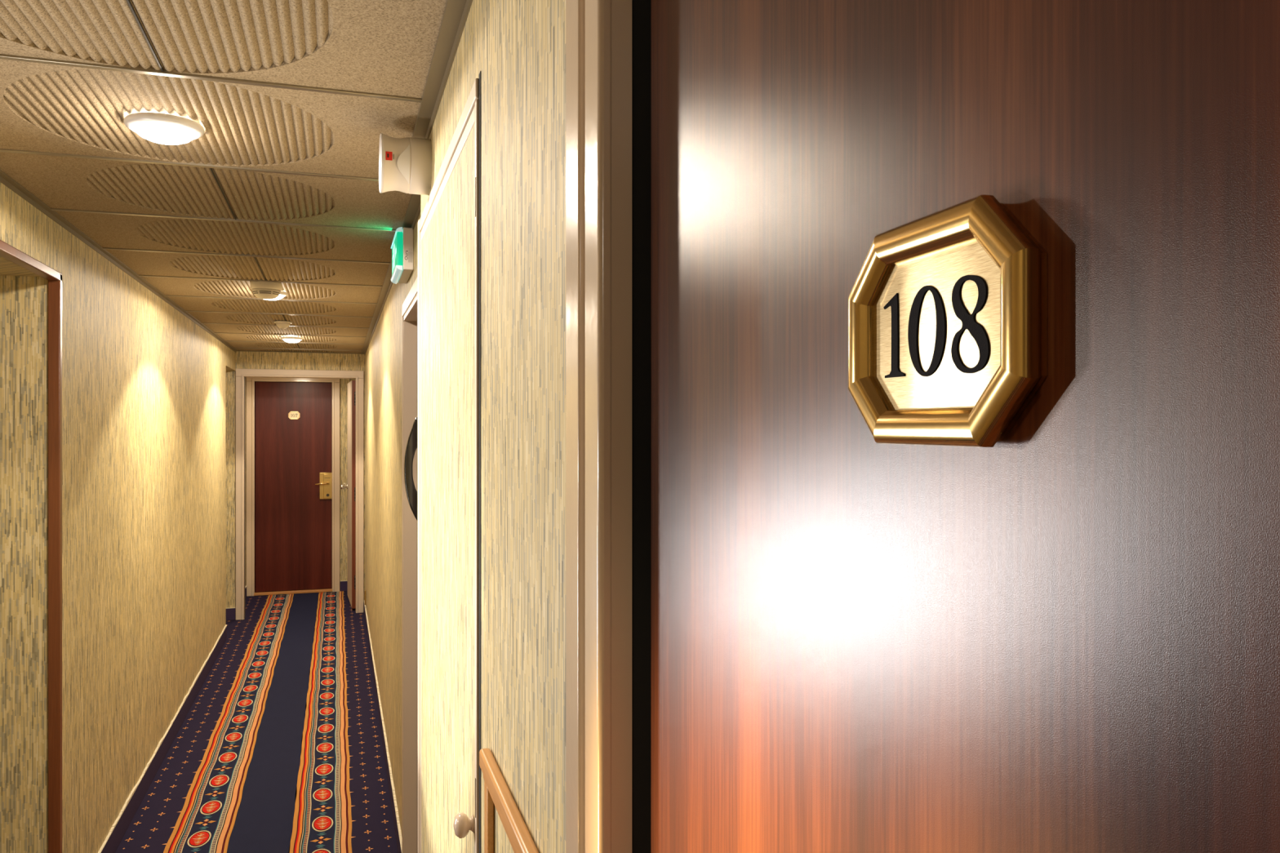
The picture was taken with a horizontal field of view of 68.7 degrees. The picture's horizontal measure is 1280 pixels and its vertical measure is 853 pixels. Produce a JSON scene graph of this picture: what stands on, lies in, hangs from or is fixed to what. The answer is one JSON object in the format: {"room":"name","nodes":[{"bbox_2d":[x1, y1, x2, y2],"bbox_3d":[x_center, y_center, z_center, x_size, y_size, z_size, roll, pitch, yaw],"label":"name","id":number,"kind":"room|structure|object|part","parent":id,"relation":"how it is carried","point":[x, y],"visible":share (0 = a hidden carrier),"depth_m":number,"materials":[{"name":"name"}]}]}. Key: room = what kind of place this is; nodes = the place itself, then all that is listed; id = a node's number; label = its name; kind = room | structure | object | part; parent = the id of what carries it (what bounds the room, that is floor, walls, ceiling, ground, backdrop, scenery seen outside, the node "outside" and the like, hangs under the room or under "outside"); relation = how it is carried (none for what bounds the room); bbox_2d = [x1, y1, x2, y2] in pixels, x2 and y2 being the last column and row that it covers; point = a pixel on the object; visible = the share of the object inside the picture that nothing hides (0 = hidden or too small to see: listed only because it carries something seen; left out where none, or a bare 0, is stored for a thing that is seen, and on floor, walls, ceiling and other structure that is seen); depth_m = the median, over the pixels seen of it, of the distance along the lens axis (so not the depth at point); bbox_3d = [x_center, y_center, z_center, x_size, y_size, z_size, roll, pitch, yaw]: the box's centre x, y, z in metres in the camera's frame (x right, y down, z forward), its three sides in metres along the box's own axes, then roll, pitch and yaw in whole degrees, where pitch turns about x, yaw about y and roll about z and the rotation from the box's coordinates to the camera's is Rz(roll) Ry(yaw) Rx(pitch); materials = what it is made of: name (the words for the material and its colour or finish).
{"room":"hotel corridor","nodes":[
{"label":"hotel corridor","id":0,"kind":"room"},
{"bbox_2d":[0,182,235,852],"bbox_3d":[-1.956,0.480,2.931,0.300,2.270,10.180,0,0,-18],"label":"wall","id":1,"kind":"structure","parent":0,"point":[144,385],"depth_m":3.32,"materials":[{"name":"paper"}]},
{"bbox_2d":[0,240,62,852],"bbox_3d":[-1.399,0.573,1.664,0.033,2.084,2.526,0,0,-18],"label":"trim","id":2,"kind":"structure","parent":1,"relation":"attached to","point":[7,251],"depth_m":2.84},
{"bbox_2d":[0,169,237,352],"bbox_3d":[-1.804,-0.626,2.980,0.018,0.018,10.180,0,0,-18],"label":"trim","id":3,"kind":"structure","parent":1,"relation":"attached to","point":[5,179],"depth_m":3.17,"materials":[{"name":"beige wood"}]},
{"bbox_2d":[97,624,226,852],"bbox_3d":[-1.696,1.559,2.629,0.009,0.108,9.445,0,0,-18],"label":"baseboard","id":4,"kind":"structure","parent":1,"relation":"attached to","point":[112,842],"depth_m":4.37,"materials":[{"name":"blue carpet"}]},
{"bbox_2d":[0,0,447,353],"bbox_3d":[-1.320,-0.663,3.136,1.235,0.064,10.380,0,0,-18],"label":"ceiling","id":5,"kind":"structure","parent":0,"point":[293,100],"depth_m":2.07,"materials":[{"name":"tile"}]},
{"bbox_2d":[123,111,204,145],"bbox_3d":[-0.997,-0.616,1.964,0.152,0.038,0.152,0,0,-18],"label":"recessed light","id":6,"kind":"object","parent":5,"relation":"in","point":[157,127],"visible":1,"depth_m":1.93,"materials":[{"name":"white"}]},
{"bbox_3d":[-0.997,-0.610,1.964,0.120,0.026,0.120,0,0,-18],"label":"glass","id":7,"kind":"part","parent":6,"relation":"part of","materials":[{"name":"white glass"}]},
{"bbox_3d":[-1.044,-0.634,2.280,1.035,0.007,0.015,0,0,-18],"label":"rail","id":8,"kind":"part","parent":5,"relation":"part of","materials":[{"name":"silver metal"}]},
{"bbox_3d":[-0.850,-0.634,1.680,1.035,0.007,0.015,0,0,-18],"label":"rail","id":9,"kind":"part","parent":5,"relation":"part of","materials":[{"name":"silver metal"}]},
{"bbox_3d":[-1.237,-0.634,2.879,1.035,0.007,0.015,0,0,-18],"label":"rail","id":10,"kind":"part","parent":5,"relation":"part of","materials":[{"name":"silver metal"}]},
{"bbox_3d":[-1.431,-0.634,3.479,1.035,0.007,0.015,0,0,-18],"label":"rail","id":11,"kind":"part","parent":5,"relation":"part of","materials":[{"name":"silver metal"}]},
{"bbox_3d":[-1.625,-0.634,4.078,1.035,0.007,0.015,0,0,-18],"label":"rail","id":12,"kind":"part","parent":5,"relation":"part of","materials":[{"name":"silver metal"}]},
{"bbox_2d":[249,281,282,299],"bbox_3d":[-1.650,-0.599,4.133,0.132,0.071,0.132,0,0,-18],"label":"smoke detector","id":13,"kind":"object","parent":5,"relation":"attached to","point":[261,290],"visible":1,"depth_m":4.09,"materials":[{"name":"white plastic"}]},
{"bbox_3d":[-1.818,-0.634,4.678,1.035,0.007,0.015,0,0,-18],"label":"rail","id":14,"kind":"part","parent":5,"relation":"part of","materials":[{"name":"silver metal"}]},
{"bbox_2d":[263,290,288,300],"bbox_3d":[-1.742,-0.616,4.418,0.152,0.038,0.152,0,0,-18],"label":"recessed light","id":15,"kind":"object","parent":5,"relation":"in","point":[282,294],"visible":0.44,"depth_m":4.41,"materials":[{"name":"white"}]},
{"bbox_3d":[-1.742,-0.610,4.418,0.120,0.026,0.120,0,0,-18],"label":"glass","id":16,"kind":"part","parent":15,"relation":"part of","materials":[{"name":"white glass"}]},
{"bbox_3d":[-2.012,-0.634,5.277,1.035,0.007,0.015,0,0,-18],"label":"rail","id":17,"kind":"part","parent":5,"relation":"part of","materials":[{"name":"silver metal"}]},
{"bbox_2d":[273,320,292,328],"bbox_3d":[-2.162,-0.613,5.670,0.104,0.042,0.104,0,0,-18],"label":"sensor","id":18,"kind":"object","parent":5,"relation":"attached to","point":[281,324],"visible":1,"depth_m":5.64,"materials":[{"name":"white plastic"}]},
{"bbox_3d":[-2.205,-0.634,5.877,1.035,0.007,0.015,0,0,-18],"label":"rail","id":19,"kind":"part","parent":5,"relation":"part of","materials":[{"name":"silver metal"}]},
{"bbox_3d":[-2.399,-0.634,6.476,1.035,0.007,0.015,0,0,-18],"label":"rail","id":20,"kind":"part","parent":5,"relation":"part of","materials":[{"name":"silver metal"}]},
{"bbox_2d":[280,336,302,342],"bbox_3d":[-2.483,-0.616,6.680,0.152,0.038,0.152,0,0,-18],"label":"recessed light","id":21,"kind":"object","parent":5,"relation":"in","point":[287,339],"visible":1,"depth_m":6.63,"materials":[{"name":"white"}]},
{"bbox_3d":[-2.483,-0.610,6.680,0.120,0.026,0.120,0,0,-18],"label":"glass","id":22,"kind":"part","parent":21,"relation":"part of","materials":[{"name":"white glass"}]},
{"bbox_3d":[-2.593,-0.634,7.076,1.035,0.007,0.015,0,0,-18],"label":"rail","id":23,"kind":"part","parent":5,"relation":"part of","materials":[{"name":"silver metal"}]},
{"bbox_3d":[-2.786,-0.634,7.675,1.035,0.007,0.015,0,0,-18],"label":"rail","id":24,"kind":"part","parent":5,"relation":"part of","materials":[{"name":"silver metal"}]},
{"bbox_2d":[226,370,235,620],"bbox_3d":[-3.735,0.480,7.319,0.990,2.270,0.935,0,0,-18],"label":"wall","id":25,"kind":"structure","parent":0,"point":[230,375],"depth_m":7.81,"materials":[{"name":"paper"}]},
{"bbox_2d":[226,607,235,620],"bbox_3d":[-3.651,1.560,7.727,0.602,0.107,0.009,0,0,-18],"label":"baseboard","id":26,"kind":"structure","parent":25,"relation":"attached to","point":[230,612],"depth_m":7.80,"materials":[{"name":"blue carpet"}]},
{"bbox_2d":[115,591,397,852],"bbox_3d":[-1.905,1.654,3.604,3.810,0.083,11.630,0,0,-18],"label":"floor","id":27,"kind":"structure","parent":0,"point":[279,748],"depth_m":4.66,"materials":[{"name":"blue carpet"}]},
{"bbox_2d":[235,350,364,615],"bbox_3d":[-2.897,0.480,8.018,1.035,2.270,0.080,0,0,-18],"label":"wall","id":28,"kind":"structure","parent":0,"point":[244,360],"depth_m":7.98,"materials":[{"name":"wood"}]},
{"bbox_2d":[237,350,360,354],"bbox_3d":[-2.882,-0.632,7.973,1.035,0.006,0.015,0,0,-18],"label":"trim","id":29,"kind":"structure","parent":28,"relation":"attached to","point":[237,350],"depth_m":7.96,"materials":[{"name":"beige wood"}]},
{"bbox_2d":[235,368,364,620],"bbox_3d":[-2.899,0.566,8.008,1.025,2.098,0.116,0,0,-18],"label":"door frame","id":30,"kind":"structure","parent":28,"relation":"attached to","point":[241,374],"depth_m":7.91,"materials":[{"name":"beige paint"}]},
{"bbox_2d":[340,380,355,608],"bbox_3d":[-2.659,0.595,8.514,0.098,2.000,0.708,0,0,-21],"label":"door","id":31,"kind":"structure","parent":28,"relation":"in","point":[351,486],"depth_m":8.20,"materials":[{"name":"beige paint"}]},
{"bbox_3d":[-2.767,0.559,8.757,0.066,0.058,0.063,0,0,-20],"label":"knob","id":32,"kind":"part","parent":31,"relation":"part of","materials":[{"name":"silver metal"}]},
{"bbox_2d":[245,377,355,592],"bbox_3d":[-3.106,0.530,8.607,1.240,2.170,1.170,0,0,-18],"label":"wall","id":33,"kind":"structure","parent":0,"point":[343,382],"depth_m":9.18,"materials":[{"name":"paper"}]},
{"bbox_2d":[253,382,332,595],"bbox_3d":[-3.345,0.593,9.043,0.743,2.041,0.112,0,0,-18],"label":"door","id":34,"kind":"structure","parent":33,"relation":"in","point":[293,474],"depth_m":9.06,"materials":[{"name":"brown wood"}]},
{"bbox_2d":[288,411,299,419],"bbox_3d":[-3.346,-0.107,9.056,0.106,0.080,0.006,0,0,-18],"label":"number plaque","id":35,"kind":"object","parent":34,"relation":"attached to","point":[291,415],"visible":1,"depth_m":9.05,"materials":[{"name":"gold metal"}]},
{"bbox_3d":[-3.346,-0.107,9.058,0.086,0.060,0.002,0,0,-18],"label":"plate","id":36,"kind":"part","parent":35,"relation":"part of","materials":[{"name":"gold metal"}]},
{"bbox_3d":[-3.087,0.556,9.095,0.132,0.024,0.052,0,0,-18],"label":"handle","id":37,"kind":"part","parent":34,"relation":"part of","materials":[{"name":"gold metal"}]},
{"bbox_3d":[-3.067,0.580,9.140,0.118,0.260,0.020,0,0,-18],"label":"lock plate","id":38,"kind":"part","parent":34,"relation":"part of","materials":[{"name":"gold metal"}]},
{"bbox_2d":[246,377,339,596],"bbox_3d":[-3.349,0.556,9.056,0.847,2.117,0.086,0,0,-18],"label":"door frame","id":39,"kind":"structure","parent":33,"relation":"attached to","point":[251,381],"depth_m":8.91,"materials":[{"name":"beige paint"}]},
{"bbox_2d":[245,580,347,597],"bbox_3d":[-3.094,1.559,8.569,1.040,0.108,1.050,0,0,-18],"label":"baseboard","id":40,"kind":"structure","parent":33,"relation":"attached to","point":[344,584],"depth_m":9.17,"materials":[{"name":"blue carpet"}]},
{"bbox_2d":[364,210,421,832],"bbox_3d":[-1.346,0.480,5.224,0.200,2.270,6.390,0,0,-18],"label":"wall","id":41,"kind":"structure","parent":0,"point":[383,357],"depth_m":4.45,"materials":[{"name":"paper"}]},
{"bbox_2d":[364,589,365,604],"bbox_3d":[-2.291,1.425,7.804,0.012,0.120,0.060,0,0,-18],"label":"wall bracket","id":42,"kind":"object","parent":41,"relation":"attached to","point":[365,589],"visible":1,"depth_m":7.80,"materials":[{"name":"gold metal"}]},
{"bbox_2d":[364,604,401,852],"bbox_3d":[-1.613,1.559,5.711,0.009,0.108,5.060,0,0,-18],"label":"baseboard","id":43,"kind":"structure","parent":41,"relation":"attached to","point":[391,787],"depth_m":4.44,"materials":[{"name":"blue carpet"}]},
{"bbox_2d":[390,226,413,284],"bbox_3d":[-0.775,-0.551,3.044,0.054,0.133,0.300,0,0,-18],"label":"exit sign","id":44,"kind":"object","parent":41,"relation":"attached to","point":[402,244],"visible":1,"depth_m":2.91,"materials":[{"name":"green plastic"}]},
{"bbox_3d":[-0.789,-0.551,3.040,0.017,0.105,0.296,0,0,-18],"label":"sign panel","id":45,"kind":"part","parent":44,"relation":"part of","materials":[{"name":"teal plastic"}]},
{"bbox_2d":[401,275,417,852],"bbox_3d":[-0.665,0.594,2.843,0.058,2.042,0.924,0,0,-18],"label":"door frame","id":46,"kind":"structure","parent":41,"relation":"attached to","point":[410,305],"depth_m":3.22,"materials":[{"name":"beige paint"}]},
{"bbox_2d":[404,320,417,852],"bbox_3d":[-0.667,0.616,2.843,0.122,1.958,0.796,0,0,-18],"label":"door","id":47,"kind":"structure","parent":41,"relation":"in","point":[411,492],"depth_m":2.64,"materials":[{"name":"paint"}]},
{"bbox_3d":[-0.611,0.127,2.660,0.116,0.351,0.024,0,0,-18],"label":"handle","id":48,"kind":"part","parent":47,"relation":"part of","materials":[{"name":"black paint"}]},
{"bbox_2d":[421,0,565,852],"bbox_3d":[0.150,0.480,0.332,0.120,2.270,3.940,0,0,-18],"label":"wall","id":49,"kind":"structure","parent":0,"point":[517,47],"depth_m":0.97,"materials":[{"name":"paper"}]},
{"bbox_2d":[378,133,431,195],"bbox_3d":[-0.493,-0.548,1.964,0.102,0.121,0.121,0,0,-18],"label":"fire alarm","id":50,"kind":"object","parent":49,"relation":"attached to","point":[405,164],"visible":1,"depth_m":1.92,"materials":[{"name":"white plastic"}]},
{"bbox_2d":[360,0,472,355],"bbox_3d":[-0.861,-0.624,3.284,0.070,0.022,10.180,0,0,-18],"label":"trim","id":51,"kind":"structure","parent":49,"relation":"attached to","point":[455,14],"depth_m":1.72,"materials":[{"name":"beige wood"}]},
{"bbox_2d":[417,78,479,852],"bbox_3d":[-0.380,0.569,1.728,0.030,2.093,0.949,0,0,-18],"label":"door","id":52,"kind":"structure","parent":49,"relation":"in","point":[448,224],"depth_m":1.63,"materials":[{"name":"wood"}]},
{"bbox_3d":[-0.246,0.557,1.308,0.027,0.034,0.034,0,0,-18],"label":"knob","id":53,"kind":"part","parent":52,"relation":"part of","materials":[{"name":"beige metal"}]},
{"bbox_2d":[479,71,480,852],"bbox_3d":[-0.218,0.567,1.275,0.002,2.097,0.015,0,0,-18],"label":"trim","id":54,"kind":"structure","parent":49,"relation":"attached to","point":[480,71],"depth_m":1.27,"materials":[{"name":"black"}]},
{"bbox_2d":[479,748,538,852],"bbox_3d":[-0.128,0.961,0.974,0.014,1.108,0.448,0,0,-18],"label":"rail","id":55,"kind":"object","parent":49,"relation":"attached to","point":[496,792],"visible":1,"depth_m":1.06,"materials":[{"name":"brown wood"}]},
{"bbox_2d":[565,0,631,852],"bbox_3d":[0.152,0.514,0.272,0.113,2.201,1.055,0,0,-18],"label":"door frame","id":56,"kind":"structure","parent":49,"relation":"attached to","point":[598,33],"depth_m":0.66,"materials":[{"name":"beige paint"}]},
{"bbox_2d":[631,0,650,852],"bbox_3d":[0.041,0.515,0.692,0.108,2.200,0.026,0,0,-18],"label":"door frame","id":57,"kind":"structure","parent":49,"relation":"attached to","point":[641,9],"depth_m":0.67,"materials":[{"name":"black"}]},
{"bbox_2d":[650,0,1279,852],"bbox_3d":[0.137,0.580,0.265,0.042,2.030,0.800,0,0,-16],"label":"door","id":58,"kind":"structure","parent":49,"relation":"in","point":[1060,635],"depth_m":0.30,"materials":[{"name":"brown wood"}]},
{"bbox_2d":[848,195,1047,447],"bbox_3d":[0.097,-0.032,0.310,0.011,0.076,0.101,0,0,-16],"label":"number plaque","id":59,"kind":"object","parent":58,"relation":"attached to","point":[948,307],"visible":1,"depth_m":0.30,"materials":[{"name":"gold metal"}]},
{"bbox_3d":[0.099,-0.032,0.310,0.004,0.052,0.078,0,0,-16],"label":"plate","id":60,"kind":"part","parent":59,"relation":"part of","materials":[{"name":"gold metal"}]}
]}

